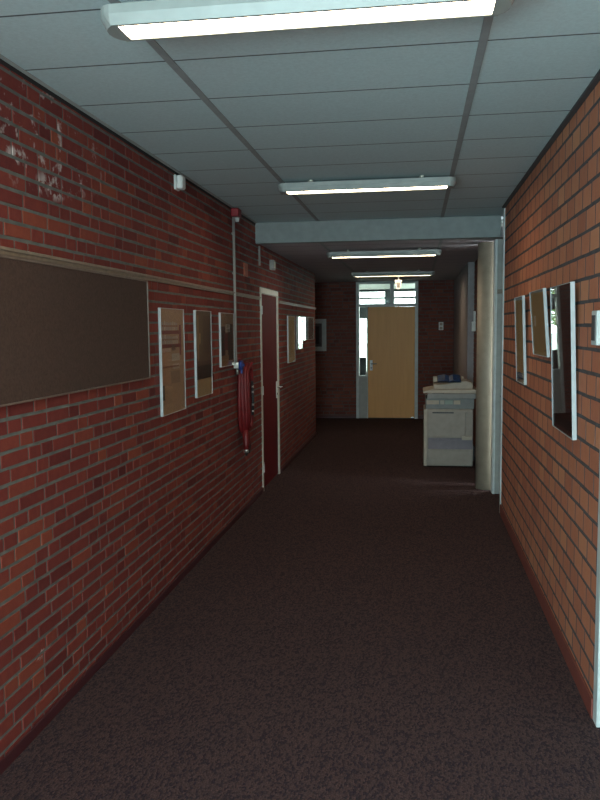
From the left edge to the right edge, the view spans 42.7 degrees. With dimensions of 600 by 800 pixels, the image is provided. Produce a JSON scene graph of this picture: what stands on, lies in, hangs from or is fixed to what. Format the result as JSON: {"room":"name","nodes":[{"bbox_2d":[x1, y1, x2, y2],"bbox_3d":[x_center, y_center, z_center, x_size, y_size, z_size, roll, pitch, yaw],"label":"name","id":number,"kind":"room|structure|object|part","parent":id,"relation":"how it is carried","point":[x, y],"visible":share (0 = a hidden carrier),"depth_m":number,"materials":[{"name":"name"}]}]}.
{"room":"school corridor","nodes":[
{"label":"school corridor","id":0,"kind":"room"},
{"bbox_2d":[0,64,315,760],"bbox_3d":[-1.014,-0.114,4.944,0.224,2.830,15.453,0,5,9],"label":"wall","id":1,"kind":"structure","parent":0,"point":[106,499],"depth_m":4.13,"materials":[{"name":"red brick"}]},
{"bbox_2d":[0,254,150,406],"bbox_3d":[-1.077,-0.336,3.688,0.022,0.597,2.000,0,5,9],"label":"notice board","id":2,"kind":"object","parent":1,"relation":"attached to","point":[64,330],"visible":1,"depth_m":3.58,"materials":[{"name":"brown fabric"}]},
{"bbox_2d":[0,246,260,299],"bbox_3d":[-1.236,-0.556,2.650,0.022,0.030,10.950,0,5,9],"label":"trim rail","id":3,"kind":"object","parent":1,"relation":"attached to","point":[14,252],"visible":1,"depth_m":3.99,"materials":[{"name":"brown wood"}]},
{"bbox_2d":[0,432,316,775],"bbox_3d":[-0.882,1.270,5.055,0.010,0.050,15.450,0,5,9],"label":"baseboard","id":4,"kind":"structure","parent":1,"relation":"attached to","point":[49,716],"depth_m":4.12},
{"bbox_2d":[158,308,185,416],"bbox_3d":[-0.857,-0.264,5.165,0.019,0.700,0.500,0,5,9],"label":"framed picture","id":5,"kind":"object","parent":1,"relation":"attached to","point":[171,334],"visible":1,"depth_m":5.14,"materials":[{"name":"white metal"}]},
{"bbox_2d":[174,174,185,190],"bbox_3d":[-0.821,-1.484,5.236,0.062,0.100,0.090,0,5,9],"label":"detector","id":6,"kind":"object","parent":1,"relation":"attached to","point":[179,180],"visible":1,"depth_m":5.20,"materials":[{"name":"white paint"}]},
{"bbox_3d":[-0.842,-1.484,5.240,0.018,0.100,0.090,0,5,9],"label":"plate","id":7,"kind":"part","parent":6,"relation":"part of","materials":[{"name":"white paint"}]},
{"bbox_2d":[193,310,212,397],"bbox_3d":[-0.744,-0.359,5.907,0.019,0.654,0.440,0,5,9],"label":"framed picture","id":8,"kind":"object","parent":1,"relation":"attached to","point":[202,325],"visible":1,"depth_m":5.88,"materials":[{"name":"brown glass"}]},
{"bbox_2d":[218,312,234,366],"bbox_3d":[-0.632,-0.523,6.640,0.019,0.458,0.475,0,5,9],"label":"framed picture","id":9,"kind":"object","parent":1,"relation":"attached to","point":[226,320],"visible":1,"depth_m":6.62,"materials":[{"name":"brown glass"}]},
{"bbox_2d":[231,208,240,221],"bbox_3d":[-0.570,-1.651,6.838,0.075,0.110,0.120,0,5,9],"label":"fire alarm","id":10,"kind":"object","parent":1,"relation":"attached to","point":[235,212],"visible":0.91,"depth_m":6.78,"materials":[{"name":"red plastic"}]},
{"bbox_2d":[231,217,244,374],"bbox_3d":[-0.554,-0.929,6.884,0.100,1.403,0.088,0,5,9],"label":"pipe","id":11,"kind":"object","parent":1,"relation":"attached to","point":[239,365],"visible":0.99,"depth_m":6.89,"materials":[{"name":"metal"}]},
{"bbox_3d":[-0.523,-0.299,6.939,0.050,0.119,0.088,0,5,9],"label":"valve handle","id":12,"kind":"part","parent":11,"relation":"part of","materials":[{"name":"blue metal"}]},
{"bbox_2d":[237,358,253,455],"bbox_3d":[-0.497,0.062,7.148,0.140,0.910,0.258,0,5,9],"label":"fire hose","id":13,"kind":"object","parent":1,"relation":"attached to","point":[245,381],"visible":0.89,"depth_m":7.06,"materials":[{"name":"red rubber"}]},
{"bbox_2d":[243,263,247,276],"bbox_3d":[-0.521,-1.252,7.377,0.014,0.125,0.150,0,5,9],"label":"sign","id":14,"kind":"object","parent":1,"relation":"attached to","point":[245,266],"visible":1,"depth_m":7.34,"materials":[{"name":"red plastic"}]},
{"bbox_2d":[258,246,260,264],"bbox_3d":[-0.424,-1.502,7.978,0.026,0.200,0.028,0,5,9],"label":"conduit","id":15,"kind":"object","parent":1,"relation":"attached to","point":[259,257],"visible":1,"depth_m":7.97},
{"bbox_2d":[259,287,282,487],"bbox_3d":[-0.372,-0.149,8.700,0.168,2.190,1.075,0,5,9],"label":"door","id":16,"kind":"structure","parent":1,"relation":"in","point":[269,318],"depth_m":8.70,"materials":[{"name":"red wood"}]},
{"bbox_2d":[269,260,275,269],"bbox_3d":[-0.308,-1.520,8.640,0.054,0.110,0.120,0,5,9],"label":"junction box","id":17,"kind":"object","parent":1,"relation":"attached to","point":[272,264],"visible":1,"depth_m":8.58,"materials":[{"name":"white plastic"}]},
{"bbox_2d":[287,316,294,362],"bbox_3d":[-0.114,-0.797,10.050,0.019,0.605,0.550,0,5,9],"label":"framed picture","id":18,"kind":"object","parent":1,"relation":"attached to","point":[290,319],"visible":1,"depth_m":9.99,"materials":[{"name":"white metal"}]},
{"bbox_2d":[279,301,315,309],"bbox_3d":[0.005,-1.329,10.815,0.022,0.030,3.360,0,5,9],"label":"trim rail","id":19,"kind":"object","parent":1,"relation":"attached to","point":[280,302],"visible":1,"depth_m":10.37,"materials":[{"name":"brown wood"}]},
{"bbox_2d":[296,316,302,348],"bbox_3d":[-0.007,-0.941,10.752,0.019,0.450,0.500,0,5,9],"label":"framed picture","id":20,"kind":"object","parent":1,"relation":"attached to","point":[299,320],"visible":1,"depth_m":10.74,"materials":[{"name":"white paper"}]},
{"bbox_2d":[297,317,301,348],"bbox_3d":[-0.006,-0.941,10.751,0.001,0.442,0.492,0,5,9],"label":"print","id":21,"kind":"object","parent":20,"relation":"attached to","point":[299,319],"depth_m":10.74,"materials":[{"name":"paper"}]},
{"bbox_2d":[303,317,313,339],"bbox_3d":[0.126,-1.084,11.627,0.019,0.338,1.150,0,5,9],"label":"framed picture","id":22,"kind":"object","parent":1,"relation":"attached to","point":[308,323],"visible":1,"depth_m":11.64,"materials":[{"name":"white paper"}]},
{"bbox_2d":[0,418,599,799],"bbox_3d":[0.598,1.007,8.640,5.800,0.120,23.400,0,5,9],"label":"floor","id":23,"kind":"structure","parent":0,"point":[373,625],"depth_m":3.95,"materials":[{"name":"carpet"}]},
{"bbox_2d":[360,357,365,374],"bbox_3d":[1.221,-0.340,16.341,0.530,1.119,0.583,0,5,9],"label":"office chair","id":24,"kind":"object","parent":23,"relation":"on","point":[362,359],"visible":0.04,"depth_m":16.46,"materials":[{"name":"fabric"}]},
{"bbox_2d":[423,376,475,466],"bbox_3d":[1.903,0.266,9.791,0.660,1.115,0.645,0,5,9],"label":"photocopier","id":25,"kind":"object","parent":23,"relation":"on","point":[448,408],"visible":0.98,"depth_m":9.53,"materials":[{"name":"white plastic"}]},
{"bbox_3d":[1.568,0.470,9.581,0.043,0.715,0.020,0,5,9],"label":"post","id":26,"kind":"part","parent":25,"relation":"part of","materials":[{"name":"white plastic"}]},
{"bbox_2d":[433,376,463,381],"bbox_3d":[1.916,-0.273,9.913,0.385,0.065,0.140,0,5,9],"label":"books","id":27,"kind":"object","parent":25,"relation":"on","point":[434,377],"depth_m":9.87,"materials":[{"name":"blue paper"}]},
{"bbox_2d":[437,374,460,382],"bbox_3d":[1.863,-0.271,9.583,0.290,0.093,0.204,0,5,9],"label":"booklet","id":28,"kind":"object","parent":25,"relation":"on","point":[444,378],"visible":1,"depth_m":9.54,"materials":[{"name":"blue paper"}]},
{"bbox_3d":[1.898,-0.134,9.746,0.660,0.050,0.600,0,5,9],"label":"platen lid","id":29,"kind":"part","parent":25,"relation":"part of","materials":[{"name":"white plastic"}]},
{"bbox_3d":[1.874,0.720,9.562,0.545,0.195,0.012,0,5,9],"label":"drawer","id":30,"kind":"part","parent":25,"relation":"part of","materials":[{"name":"grey plastic"}]},
{"bbox_3d":[1.877,-0.050,9.476,0.600,0.067,0.075,0,5,9],"label":"control panel","id":31,"kind":"part","parent":25,"relation":"part of","materials":[{"name":"grey plastic"}]},
{"bbox_2d":[475,241,493,489],"bbox_3d":[2.025,-0.354,8.243,0.250,2.635,0.250,0,5,9],"label":"column","id":32,"kind":"structure","parent":23,"relation":"on","point":[485,270],"depth_m":8.15,"materials":[{"name":"paint"}]},
{"bbox_2d":[0,0,599,224],"bbox_3d":[0.465,-1.327,2.150,3.976,0.122,11.020,0,5,9],"label":"ceiling","id":33,"kind":"structure","parent":0,"point":[480,102],"depth_m":3.58,"materials":[{"name":"white tile"}]},
{"bbox_3d":[-0.626,-1.299,2.409,0.032,0.006,10.798,0,5,9],"label":"grid rail","id":34,"kind":"part","parent":33,"relation":"part of","materials":[{"name":"grey metal"}]},
{"bbox_2d":[101,0,514,41],"bbox_3d":[0.007,-1.243,2.360,1.290,0.145,0.160,0,5,9],"label":"ceiling light","id":35,"kind":"object","parent":33,"relation":"attached to","point":[154,19],"visible":1,"depth_m":2.35,"materials":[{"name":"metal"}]},
{"bbox_2d":[278,175,456,194],"bbox_3d":[0.475,-1.585,5.528,1.290,0.145,0.160,0,5,9],"label":"ceiling light","id":36,"kind":"object","parent":33,"relation":"attached to","point":[428,183],"visible":0.93,"depth_m":5.48,"materials":[{"name":"white plastic"}]},
{"bbox_2d":[287,186,446,192],"bbox_3d":[0.476,-1.527,5.533,1.166,0.017,0.096,0,5,9],"label":"diffuser","id":37,"kind":"object","parent":36,"relation":"attached to","point":[345,189],"depth_m":5.52,"materials":[{"name":"white plastic"}]},
{"bbox_3d":[0.590,-1.294,2.225,0.032,0.006,10.798,0,5,9],"label":"grid rail","id":38,"kind":"part","parent":33,"relation":"part of","materials":[{"name":"grey metal"}]},
{"bbox_2d":[255,215,500,244],"bbox_3d":[0.756,-1.703,7.699,2.446,0.208,0.100,0,5,9],"label":"ceiling beam","id":39,"kind":"structure","parent":0,"point":[464,227],"depth_m":7.65,"materials":[{"name":"paint"}]},
{"bbox_2d":[261,226,502,281],"bbox_3d":[0.976,-2.001,11.320,5.720,0.105,7.150,0,5,9],"label":"ceiling","id":40,"kind":"structure","parent":0,"point":[456,253],"depth_m":9.95,"materials":[{"name":"white tile"}]},
{"bbox_3d":[0.718,-1.943,11.258,0.032,0.006,6.939,0,5,9],"label":"grid rail","id":41,"kind":"part","parent":40,"relation":"part of","materials":[{"name":"grey metal"}]},
{"bbox_2d":[326,248,441,258],"bbox_3d":[0.937,-1.684,8.618,1.290,0.145,0.160,0,5,9],"label":"ceiling light","id":42,"kind":"object","parent":40,"relation":"attached to","point":[431,252],"visible":0.91,"depth_m":8.56,"materials":[{"name":"white plastic"}]},
{"bbox_2d":[333,255,427,257],"bbox_3d":[0.938,-1.626,8.623,1.166,0.017,0.096,0,5,9],"label":"diffuser","id":43,"kind":"object","parent":42,"relation":"attached to","point":[334,256],"depth_m":8.61,"materials":[{"name":"white plastic"}]},
{"bbox_2d":[351,270,434,276],"bbox_3d":[1.435,-1.993,11.886,1.290,0.145,0.160,0,5,9],"label":"ceiling light","id":44,"kind":"object","parent":40,"relation":"attached to","point":[412,273],"visible":0.95,"depth_m":11.82,"materials":[{"name":"white plastic"}]},
{"bbox_2d":[395,271,401,289],"bbox_3d":[1.544,-1.882,12.040,0.114,0.292,0.064,0,5,9],"label":"ceiling sensor","id":45,"kind":"object","parent":40,"relation":"hanging from","point":[398,282],"visible":0.95,"depth_m":12.02,"materials":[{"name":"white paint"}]},
{"bbox_3d":[1.546,-1.811,12.049,0.114,0.150,0.060,0,5,9],"label":"casing","id":46,"kind":"part","parent":45,"relation":"part of","materials":[{"name":"white paint"}]},
{"bbox_3d":[1.934,-1.938,11.074,0.032,0.006,6.939,0,5,9],"label":"grid rail","id":47,"kind":"part","parent":40,"relation":"part of","materials":[{"name":"grey metal"}]},
{"bbox_2d":[315,280,453,415],"bbox_3d":[0.906,-0.969,14.956,4.103,2.636,0.206,0,5,9],"label":"wall","id":48,"kind":"structure","parent":0,"point":[335,302],"depth_m":14.79,"materials":[{"name":"brick"}]},
{"bbox_2d":[315,319,325,350],"bbox_3d":[0.213,-1.262,14.918,0.600,0.620,0.019,0,5,9],"label":"framed picture","id":49,"kind":"object","parent":48,"relation":"attached to","point":[320,324],"visible":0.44,"depth_m":14.89,"materials":[{"name":"grey"}]},
{"bbox_2d":[315,323,321,346],"bbox_3d":[0.213,-1.261,14.917,0.430,0.450,0.001,0,5,9],"label":"print","id":50,"kind":"object","parent":49,"relation":"attached to","point":[318,326],"depth_m":14.89,"materials":[{"name":"paper"}]},
{"bbox_2d":[316,415,422,418],"bbox_3d":[0.902,0.329,14.969,4.100,0.050,0.010,0,5,9],"label":"baseboard","id":51,"kind":"structure","parent":48,"relation":"attached to","point":[317,416],"depth_m":14.99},
{"bbox_2d":[356,281,417,418],"bbox_3d":[1.681,-0.959,14.802,1.183,2.630,0.258,0,5,9],"label":"door","id":52,"kind":"structure","parent":48,"relation":"in","point":[389,388],"depth_m":14.74,"materials":[{"name":"brown wood"}]},
{"bbox_3d":[1.230,-0.047,14.920,0.150,0.800,0.050,0,5,9],"label":"panel","id":53,"kind":"part","parent":52,"relation":"part of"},
{"bbox_2d":[439,322,442,329],"bbox_3d":[2.674,-1.401,14.531,0.085,0.150,0.019,0,5,9],"label":"light switch","id":54,"kind":"object","parent":48,"relation":"attached to","point":[440,323],"visible":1,"depth_m":14.53,"materials":[{"name":"white paint"}]},
{"bbox_2d":[360,283,414,289],"bbox_3d":[1.934,-2.661,17.359,5.800,0.100,5.150,0,5,9],"label":"ceiling","id":55,"kind":"structure","parent":0,"point":[411,285],"depth_m":18.15,"materials":[{"name":"white paint"}]},
{"bbox_2d":[454,262,474,385],"bbox_3d":[2.746,-0.776,12.691,0.220,2.635,4.150,0,5,9],"label":"wall","id":56,"kind":"structure","parent":0,"point":[464,284],"depth_m":11.31,"materials":[{"name":"grey paint"}]},
{"bbox_2d":[473,259,477,455],"bbox_3d":[2.354,-0.478,9.533,0.226,2.636,2.243,0,5,9],"label":"wall","id":57,"kind":"structure","parent":0,"point":[476,261],"depth_m":10.35,"materials":[{"name":"paint"}]},
{"bbox_2d":[471,311,475,330],"bbox_3d":[2.340,-1.062,10.333,0.050,0.270,0.100,0,5,9],"label":"thermostat","id":58,"kind":"object","parent":57,"relation":"attached to","point":[473,324],"visible":1,"depth_m":10.29,"materials":[{"name":"white paint"}]},
{"bbox_3d":[2.341,-0.992,10.339,0.050,0.130,0.100,0,5,9],"label":"casing","id":59,"kind":"part","parent":58,"relation":"part of","materials":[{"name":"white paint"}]},
{"bbox_2d":[491,220,502,493],"bbox_3d":[2.595,-0.378,7.397,1.330,2.828,1.150,0,5,9],"label":"wall","id":60,"kind":"structure","parent":0,"point":[501,220],"depth_m":7.98,"materials":[{"name":"white paint"}]},
{"bbox_2d":[492,223,502,493],"bbox_3d":[2.478,-0.402,7.814,0.965,2.800,0.120,0,5,9],"label":"door","id":61,"kind":"structure","parent":60,"relation":"in","point":[499,242],"depth_m":7.92,"materials":[{"name":"white wood"}]},
{"bbox_3d":[2.466,-1.464,7.769,0.905,0.675,0.015,0,5,9],"label":"panel","id":62,"kind":"part","parent":61,"relation":"part of","materials":[{"name":"grey metal"}]},
{"bbox_2d":[499,208,504,512],"bbox_3d":[1.981,-0.334,7.059,0.242,2.816,0.048,0,5,9],"label":"trim","id":63,"kind":"structure","parent":60,"relation":"attached to","point":[504,208],"depth_m":7.05,"materials":[{"name":"grey metal"}]},
{"bbox_2d":[501,81,599,696],"bbox_3d":[1.210,0.139,1.988,0.222,2.830,10.253,0,5,9],"label":"wall","id":64,"kind":"structure","parent":0,"point":[550,481],"depth_m":4.30,"materials":[{"name":"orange brick"}]},
{"bbox_2d":[514,295,526,384],"bbox_3d":[1.638,-0.446,5.698,0.044,0.640,0.440,0,5,9],"label":"framed picture","id":65,"kind":"object","parent":64,"relation":"attached to","point":[519,302],"visible":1,"depth_m":5.66,"materials":[{"name":"white metal"}]},
{"bbox_2d":[515,296,523,383],"bbox_3d":[1.636,-0.446,5.698,0.004,0.632,0.432,-2,5,9],"label":"print","id":66,"kind":"object","parent":65,"relation":"attached to","point":[519,319],"depth_m":5.72},
{"bbox_2d":[529,288,549,356],"bbox_3d":[1.500,-0.483,4.806,0.050,0.410,0.550,0,5,9],"label":"framed picture","id":67,"kind":"object","parent":64,"relation":"attached to","point":[538,309],"visible":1,"depth_m":4.76,"materials":[{"name":"white metal"}]},
{"bbox_2d":[500,504,592,718],"bbox_3d":[1.108,1.500,2.132,0.010,0.095,10.250,0,5,9],"label":"baseboard","id":68,"kind":"structure","parent":64,"relation":"attached to","point":[582,687],"depth_m":4.33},
{"bbox_2d":[550,281,576,439],"bbox_3d":[1.383,-0.215,4.036,0.048,0.778,0.570,0,5,9],"label":"framed picture","id":69,"kind":"object","parent":64,"relation":"attached to","point":[562,297],"visible":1,"depth_m":3.98,"materials":[{"name":"glass"}]},
{"bbox_2d":[591,310,599,344],"bbox_3d":[1.289,-0.314,3.340,0.026,0.150,0.100,0,5,9],"label":"wall box","id":70,"kind":"object","parent":64,"relation":"attached to","point":[595,323],"visible":1,"depth_m":3.31,"materials":[{"name":"white plastic"}]},
{"bbox_2d":[593,464,599,727],"bbox_3d":[1.272,0.382,2.819,0.146,2.190,1.000,0,5,9],"label":"door frame","id":71,"kind":"structure","parent":64,"relation":"in","point":[596,692],"depth_m":3.34,"materials":[{"name":"white paint"}]},
{"label":"outside","id":72,"kind":"structure","parent":0,"visible":0},
{"bbox_2d":[360,343,366,371],"bbox_3d":[8.277,-3.254,54.512,80.000,0.200,69.600,0,5,9],"label":"ground","id":73,"kind":"structure","parent":72,"point":[363,346],"depth_m":58.87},
{"bbox_3d":[1.948,-1.258,17.490,5.800,2.720,5.150,0,5,9],"label":"wall","id":74,"kind":"structure","parent":0,"visible":0},
{"bbox_2d":[360,289,414,374],"bbox_3d":[2.274,-1.460,19.631,5.400,2.720,0.160,0,5,9],"label":"window","id":75,"kind":"structure","parent":74,"relation":"in","point":[363,310],"depth_m":19.49,"materials":[{"name":"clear glass"}]},
{"bbox_3d":[1.524,-2.270,19.668,1.300,0.380,0.060,0,5,9],"label":"spandrel panel","id":76,"kind":"part","parent":75,"relation":"part of","materials":[{"name":"grey glass"}]},
{"bbox_3d":[2.260,-2.784,19.508,5.400,0.060,0.100,0,5,9],"label":"rail","id":77,"kind":"part","parent":75,"relation":"part of","materials":[{"name":"grey metal"}]},
{"bbox_3d":[2.262,-2.600,19.525,5.400,0.050,0.100,0,5,9],"label":"rail","id":78,"kind":"part","parent":75,"relation":"part of","materials":[{"name":"grey metal"}]}
]}

